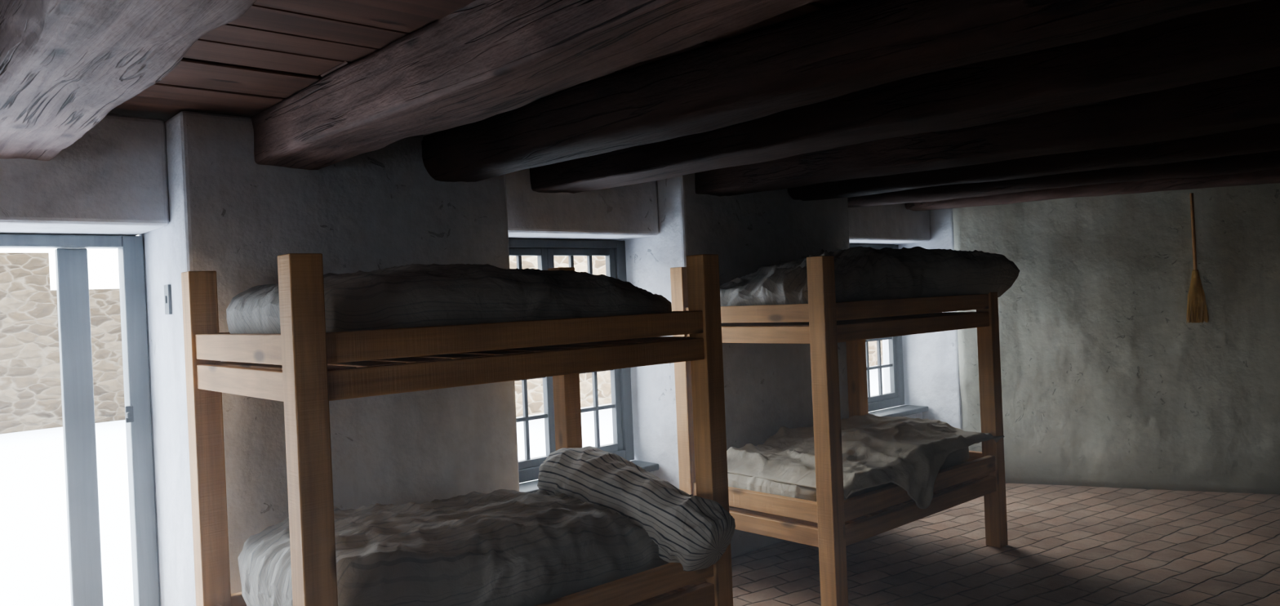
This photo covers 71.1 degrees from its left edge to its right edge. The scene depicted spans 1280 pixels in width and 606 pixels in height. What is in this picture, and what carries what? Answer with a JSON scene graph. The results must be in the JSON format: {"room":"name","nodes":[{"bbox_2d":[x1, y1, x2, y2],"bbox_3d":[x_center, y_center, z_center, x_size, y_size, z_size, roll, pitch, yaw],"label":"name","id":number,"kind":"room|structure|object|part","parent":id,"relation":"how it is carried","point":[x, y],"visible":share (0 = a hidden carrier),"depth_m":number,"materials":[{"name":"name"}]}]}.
{"room":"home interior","nodes":[
{"label":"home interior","id":0,"kind":"room"},
{"bbox_2d":[108,0,849,134],"bbox_3d":[1.776,-0.985,2.318,14.993,0.204,7.820,-3,0,-42],"label":"ceiling","id":1,"kind":"structure","parent":0,"point":[246,65],"depth_m":2.74,"materials":[{"name":"brown wood"}]},
{"bbox_2d":[0,111,962,605],"bbox_3d":[-1.139,0.430,4.424,11.000,2.400,0.720,-3,0,-42],"label":"wall","id":2,"kind":"structure","parent":0,"point":[192,184],"depth_m":3.97,"materials":[{"name":"grey paint"}]},
{"bbox_2d":[0,233,122,248],"bbox_3d":[-2.639,-0.242,3.487,1.085,0.050,0.100,-3,0,-42],"label":"header","id":3,"kind":"object","parent":2,"relation":"attached to","point":[6,241],"visible":1,"depth_m":3.67,"materials":[{"name":"paint"}]},
{"bbox_2d":[0,0,256,160],"bbox_3d":[0.130,-0.696,0.517,0.361,0.221,7.300,-3,0,-42],"label":"ceiling beam","id":4,"kind":"structure","parent":2,"relation":"attached to","point":[65,64],"depth_m":2.02,"materials":[{"name":"brown wood"}]},
{"bbox_2d":[117,235,159,605],"bbox_3d":[-2.166,0.694,3.881,0.080,1.965,0.100,-3,0,-42],"label":"door frame","id":5,"kind":"structure","parent":2,"relation":"attached to","point":[131,255],"depth_m":3.84,"materials":[{"name":"paint"}]},
{"bbox_2d":[124,404,133,422],"bbox_3d":[-2.170,0.472,3.807,0.030,0.070,0.015,-3,0,-42],"label":"latch plate","id":6,"kind":"object","parent":5,"relation":"attached to","point":[127,408],"visible":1,"depth_m":3.80,"materials":[{"name":"grey metal"}]},
{"bbox_2d":[125,411,131,417],"bbox_3d":[-2.164,0.474,3.789,0.015,0.025,0.030,-3,0,-42],"label":"latch","id":7,"kind":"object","parent":6,"relation":"attached to","point":[128,415],"depth_m":3.78,"materials":[{"name":"grey metal"}]},
{"bbox_2d":[164,284,172,314],"bbox_3d":[-1.907,-0.014,3.614,0.018,0.120,0.060,-3,0,-42],"label":"light switch","id":8,"kind":"object","parent":2,"relation":"attached to","point":[167,291],"visible":1,"depth_m":3.60,"materials":[{"name":"paint"}]},
{"bbox_2d":[508,247,555,469],"bbox_3d":[-0.717,0.314,5.053,0.515,1.251,0.045,-3,0,-42],"label":"casement","id":9,"kind":"object","parent":2,"relation":"attached to","point":[541,253],"visible":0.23,"depth_m":5.19,"materials":[{"name":"grey wood"}]},
{"bbox_2d":[515,255,546,459],"bbox_3d":[-0.717,0.314,5.053,0.425,1.161,0.025,-3,0,-42],"label":"bars","id":10,"kind":"object","parent":9,"relation":"attached to","point":[526,418],"visible":0.23,"depth_m":5.09,"materials":[{"name":"grey wood"}]},
{"bbox_2d":[250,0,818,169],"bbox_3d":[0.835,-0.730,1.153,0.309,0.219,7.300,-3,0,-42],"label":"ceiling beam","id":11,"kind":"structure","parent":2,"relation":"attached to","point":[482,60],"depth_m":2.42,"materials":[{"name":"brown wood"}]},
{"bbox_2d":[508,238,634,482],"bbox_3d":[-0.527,0.315,5.227,1.170,1.370,0.090,-3,0,-42],"label":"frame","id":12,"kind":"object","parent":2,"relation":"attached to","point":[531,473],"visible":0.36,"depth_m":5.54,"materials":[{"name":"grey wood"}]},
{"bbox_2d":[546,247,622,452],"bbox_3d":[-0.335,0.296,5.397,0.515,1.251,0.045,-3,0,-42],"label":"casement","id":13,"kind":"object","parent":2,"relation":"attached to","point":[609,253],"visible":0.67,"depth_m":5.53,"materials":[{"name":"grey wood"}]},
{"bbox_2d":[568,255,614,446],"bbox_3d":[-0.335,0.296,5.397,0.425,1.161,0.025,-3,0,-42],"label":"bars","id":14,"kind":"object","parent":13,"relation":"attached to","point":[596,407],"visible":0.3,"depth_m":5.44,"materials":[{"name":"grey wood"}]},
{"bbox_2d":[519,459,658,492],"bbox_3d":[-0.394,1.016,5.115,1.180,0.040,0.220,-3,0,-42],"label":"sill","id":15,"kind":"structure","parent":2,"relation":"attached to","point":[531,486],"depth_m":5.04,"materials":[{"name":"white paint"}]},
{"bbox_2d":[421,0,1260,182],"bbox_3d":[1.457,-0.760,1.715,0.462,0.218,7.305,-3,0,-42],"label":"ceiling beam","id":16,"kind":"structure","parent":2,"relation":"attached to","point":[851,46],"depth_m":2.66,"materials":[{"name":"brown wood"}]},
{"bbox_2d":[849,244,904,411],"bbox_3d":[1.688,0.211,7.224,1.400,1.370,0.090,-3,0,-42],"label":"frame","id":17,"kind":"object","parent":2,"relation":"attached to","point":[900,400],"visible":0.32,"depth_m":7.61,"materials":[{"name":"wood"}]},
{"bbox_2d":[867,336,897,402],"bbox_3d":[1.923,0.190,7.433,0.630,1.251,0.045,-3,0,-42],"label":"casement","id":18,"kind":"object","parent":2,"relation":"attached to","point":[891,342],"visible":0.21,"depth_m":7.61,"materials":[{"name":"grey wood"}]},
{"bbox_2d":[865,336,892,396],"bbox_3d":[1.923,0.190,7.433,0.540,1.161,0.025,-3,0,-42],"label":"bars","id":19,"kind":"object","parent":18,"relation":"attached to","point":[879,366],"visible":0.28,"depth_m":7.48,"materials":[{"name":"grey wood"}]},
{"bbox_2d":[868,404,928,417],"bbox_3d":[1.822,0.912,7.112,1.410,0.040,0.220,-3,0,-42],"label":"sill","id":20,"kind":"structure","parent":2,"relation":"attached to","point":[904,410],"depth_m":7.33,"materials":[{"name":"grey wood"}]},
{"bbox_2d":[529,0,1279,193],"bbox_3d":[2.132,-0.796,2.334,0.817,0.209,7.304,-3,0,-42],"label":"ceiling beam","id":21,"kind":"structure","parent":2,"relation":"attached to","point":[1222,42],"depth_m":3.10,"materials":[{"name":"brown wood"}]},
{"bbox_2d":[694,66,1279,195],"bbox_3d":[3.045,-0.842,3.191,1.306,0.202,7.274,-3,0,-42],"label":"ceiling beam","id":22,"kind":"structure","parent":2,"relation":"attached to","point":[1251,100],"depth_m":4.05,"materials":[{"name":"brown wood"}]},
{"bbox_2d":[787,122,1279,200],"bbox_3d":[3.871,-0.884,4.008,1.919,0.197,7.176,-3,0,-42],"label":"ceiling beam","id":23,"kind":"structure","parent":2,"relation":"attached to","point":[1266,138],"depth_m":4.96,"materials":[{"name":"brown wood"}]},
{"bbox_2d":[847,150,1279,207],"bbox_3d":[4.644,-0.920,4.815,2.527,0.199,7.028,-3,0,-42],"label":"ceiling beam","id":24,"kind":"structure","parent":2,"relation":"attached to","point":[1264,161],"depth_m":5.71,"materials":[{"name":"brown wood"}]},
{"bbox_2d":[905,168,1279,210],"bbox_3d":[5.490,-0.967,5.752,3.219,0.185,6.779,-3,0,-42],"label":"ceiling beam","id":25,"kind":"structure","parent":2,"relation":"attached to","point":[1268,176],"depth_m":6.56,"materials":[{"name":"brown wood"}]},
{"bbox_2d":[731,482,1279,605],"bbox_3d":[2.181,1.571,2.594,14.200,0.150,7.820,-3,0,-42],"label":"floor","id":26,"kind":"structure","parent":0,"point":[1068,544],"depth_m":5.21,"materials":[{"name":"brick"}]},
{"bbox_2d":[181,253,733,605],"bbox_3d":[-0.643,0.728,3.487,1.756,1.770,1.056,-3,0,-42],"label":"bunk bed","id":27,"kind":"object","parent":26,"relation":"on","point":[304,366],"visible":0.76,"depth_m":3.12,"materials":[{"name":"brown wood"}]},
{"bbox_3d":[-1.581,0.769,3.288,0.096,1.770,0.096,-3,0,-42],"label":"post","id":28,"kind":"part","parent":27,"relation":"part of","materials":[{"name":"brown wood"}]},
{"bbox_3d":[-0.959,1.113,3.856,1.564,0.095,0.042,-3,0,-42],"label":"rail","id":29,"kind":"part","parent":27,"relation":"part of","materials":[{"name":"brown wood"}]},
{"bbox_3d":[-1.297,0.146,2.919,0.042,0.090,0.864,-3,0,-42],"label":"rail","id":30,"kind":"part","parent":27,"relation":"part of","materials":[{"name":"brown wood"}]},
{"bbox_3d":[-1.292,0.255,2.919,0.042,0.087,0.864,-3,0,-42],"label":"rail","id":31,"kind":"part","parent":27,"relation":"part of","materials":[{"name":"brown wood"}]},
{"bbox_3d":[-0.939,0.745,2.575,0.096,1.770,0.096,-3,0,-42],"label":"post","id":32,"kind":"part","parent":27,"relation":"part of","materials":[{"name":"brown wood"}]},
{"bbox_2d":[226,263,671,333],"bbox_3d":[-0.680,0.009,3.476,1.640,0.320,0.915,-3,0,-42],"label":"mattress","id":33,"kind":"object","parent":27,"relation":"on","point":[413,295],"visible":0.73,"depth_m":3.02,"materials":[{"name":"grey fabric"}]},
{"bbox_2d":[238,488,669,605],"bbox_3d":[-0.635,0.944,3.486,1.646,0.417,0.919,-3,0,-42],"label":"mattress","id":34,"kind":"object","parent":27,"relation":"on","point":[500,547],"visible":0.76,"depth_m":3.12,"materials":[{"name":"grey fabric"}]},
{"bbox_3d":[-0.339,0.104,3.116,1.564,0.090,0.042,-3,0,-42],"label":"rail","id":35,"kind":"part","parent":27,"relation":"part of","materials":[{"name":"brown wood"}]},
{"bbox_3d":[-0.334,0.212,3.117,1.564,0.087,0.042,-3,0,-42],"label":"rail","id":36,"kind":"part","parent":27,"relation":"part of","materials":[{"name":"brown wood"}]},
{"bbox_3d":[-0.348,0.711,4.399,0.096,1.770,0.096,-3,0,-42],"label":"post","id":37,"kind":"part","parent":27,"relation":"part of","materials":[{"name":"brown wood"}]},
{"bbox_3d":[-0.297,1.088,3.120,1.564,0.095,0.042,-3,0,-42],"label":"rail","id":38,"kind":"part","parent":27,"relation":"part of","materials":[{"name":"brown wood"}]},
{"bbox_2d":[537,445,735,571],"bbox_3d":[-0.060,0.856,3.839,0.376,0.418,1.097,-3,0,-42],"label":"pillow","id":39,"kind":"object","parent":27,"relation":"on","point":[695,532],"visible":0.85,"depth_m":3.59,"materials":[{"name":"grey fabric"}]},
{"bbox_3d":[-0.038,0.196,4.050,0.042,0.087,0.864,-3,0,-42],"label":"rail","id":40,"kind":"part","parent":27,"relation":"part of","materials":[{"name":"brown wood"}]},
{"bbox_3d":[-0.291,1.210,3.121,1.564,0.090,0.042,-3,0,-42],"label":"rail","id":41,"kind":"part","parent":27,"relation":"part of","materials":[{"name":"brown wood"}]},
{"bbox_3d":[0.293,0.687,3.685,0.096,1.770,0.096,-3,0,-42],"label":"post","id":42,"kind":"part","parent":27,"relation":"part of","materials":[{"name":"brown wood"}]},
{"bbox_2d":[670,255,1008,605],"bbox_3d":[1.212,0.640,5.284,1.756,1.770,1.056,-3,0,-42],"label":"bunk bed","id":43,"kind":"object","parent":26,"relation":"on","point":[832,522],"visible":0.7,"depth_m":4.68,"materials":[{"name":"brown wood"}]},
{"bbox_3d":[0.275,0.682,5.085,0.096,1.770,0.096,-3,0,-42],"label":"post","id":44,"kind":"part","parent":43,"relation":"part of","materials":[{"name":"brown wood"}]},
{"bbox_3d":[0.558,0.059,4.716,0.042,0.090,0.864,-3,0,-42],"label":"rail","id":45,"kind":"part","parent":43,"relation":"part of","materials":[{"name":"brown wood"}]},
{"bbox_3d":[0.563,0.167,4.717,0.042,0.087,0.864,-3,0,-42],"label":"rail","id":46,"kind":"part","parent":43,"relation":"part of","materials":[{"name":"brown wood"}]},
{"bbox_3d":[0.600,1.042,4.720,0.042,0.095,0.864,-3,0,-42],"label":"rail","id":47,"kind":"part","parent":43,"relation":"part of","materials":[{"name":"brown wood"}]},
{"bbox_3d":[0.606,1.165,4.721,0.042,0.090,0.864,-3,0,-42],"label":"rail","id":48,"kind":"part","parent":43,"relation":"part of","materials":[{"name":"brown wood"}]},
{"bbox_3d":[0.916,0.657,4.372,0.096,1.770,0.096,-3,0,-42],"label":"post","id":49,"kind":"part","parent":43,"relation":"part of","materials":[{"name":"brown wood"}]},
{"bbox_2d":[727,447,968,501],"bbox_3d":[1.222,0.951,5.286,1.644,0.239,0.910,-3,0,-42],"label":"mattress","id":50,"kind":"object","parent":43,"relation":"on","point":[961,455],"visible":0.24,"depth_m":4.75,"materials":[{"name":"fabric"}]},
{"bbox_2d":[726,413,1004,508],"bbox_3d":[1.280,0.918,5.224,1.559,0.381,1.007,-3,0,-42],"label":"blanket","id":51,"kind":"object","parent":50,"relation":"on","point":[908,453],"visible":0.87,"depth_m":4.93,"materials":[{"name":"fabric"}]},
{"bbox_3d":[1.507,0.624,6.196,0.096,1.770,0.096,-3,0,-42],"label":"post","id":52,"kind":"part","parent":43,"relation":"part of","materials":[{"name":"brown wood"}]},
{"bbox_2d":[720,245,1019,306],"bbox_3d":[1.363,-0.134,5.343,2.068,0.393,1.056,-3,0,-42],"label":"mattress","id":53,"kind":"object","parent":43,"relation":"on","point":[860,273],"visible":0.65,"depth_m":4.96,"materials":[{"name":"grey fabric"}]},
{"bbox_3d":[1.516,0.017,4.914,1.564,0.090,0.042,-3,0,-42],"label":"rail","id":54,"kind":"part","parent":43,"relation":"part of","materials":[{"name":"brown wood"}]},
{"bbox_3d":[1.521,0.125,4.914,1.564,0.087,0.042,-3,0,-42],"label":"rail","id":55,"kind":"part","parent":43,"relation":"part of","materials":[{"name":"brown wood"}]},
{"bbox_3d":[1.559,1.000,4.918,1.564,0.095,0.042,-3,0,-42],"label":"rail","id":56,"kind":"part","parent":43,"relation":"part of","materials":[{"name":"brown wood"}]},
{"bbox_3d":[1.564,1.123,4.918,1.564,0.090,0.042,-3,0,-42],"label":"rail","id":57,"kind":"part","parent":43,"relation":"part of","materials":[{"name":"brown wood"}]},
{"bbox_3d":[1.855,0.983,5.851,0.042,0.095,0.864,-3,0,-42],"label":"rail","id":58,"kind":"part","parent":43,"relation":"part of","materials":[{"name":"brown wood"}]},
{"bbox_3d":[2.154,0.709,5.483,0.096,1.550,0.096,-3,0,-42],"label":"post","id":59,"kind":"part","parent":43,"relation":"part of","materials":[{"name":"brown wood"}]},
{"bbox_3d":[-2.560,1.684,3.499,1.085,0.025,0.130,-3,0,-42],"label":"threshold","id":60,"kind":"object","parent":26,"relation":"on","visible":0},
{"bbox_2d":[54,248,103,605],"bbox_3d":[-2.330,0.718,3.736,0.110,1.892,0.045,-3,0,-42],"label":"door","id":61,"kind":"structure","parent":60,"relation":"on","point":[71,264],"depth_m":3.71,"materials":[{"name":"paint"}]},
{"bbox_2d":[952,182,1279,494],"bbox_3d":[6.159,0.110,5.930,7.642,2.400,0.419,-2,0,24],"label":"wall","id":62,"kind":"structure","parent":0,"point":[1106,381],"depth_m":6.78,"materials":[{"name":"paint"}]},
{"bbox_2d":[1186,192,1208,323],"bbox_3d":[4.066,-0.329,6.556,0.139,0.950,0.051,-2,0,9],"label":"broom","id":63,"kind":"object","parent":62,"relation":"hanging from","point":[1197,309],"visible":1,"depth_m":6.55,"materials":[{"name":"brown wood"}]},
{"bbox_3d":[4.051,-0.463,6.551,0.044,0.681,0.024,-3,0,-42],"label":"handle","id":64,"kind":"part","parent":63,"relation":"part of","materials":[{"name":"brown wood"}]},
{"label":"outside","id":65,"kind":"structure","parent":0,"visible":0},
{"bbox_2d":[0,364,884,605],"bbox_3d":[0.302,1.671,7.225,90.000,0.272,90.420,-3,0,-42],"label":"snowy ground","id":66,"kind":"structure","parent":65,"point":[34,560],"depth_m":8.04,"materials":[{"name":"white snow"}]},
{"bbox_2d":[0,252,125,434],"bbox_3d":[-14.556,0.906,10.218,20.000,2.950,0.700,-3,0,-42],"label":"stone wall","id":67,"kind":"structure","parent":66,"relation":"on","point":[31,399],"depth_m":14.25,"materials":[{"name":"beige stone"}]},
{"bbox_2d":[509,255,883,417],"bbox_3d":[9.389,-0.056,23.655,34.400,2.700,0.600,-3,0,-42],"label":"stone wall","id":68,"kind":"structure","parent":66,"relation":"on","point":[535,386],"depth_m":13.96,"materials":[{"name":"beige stone"}]}
]}

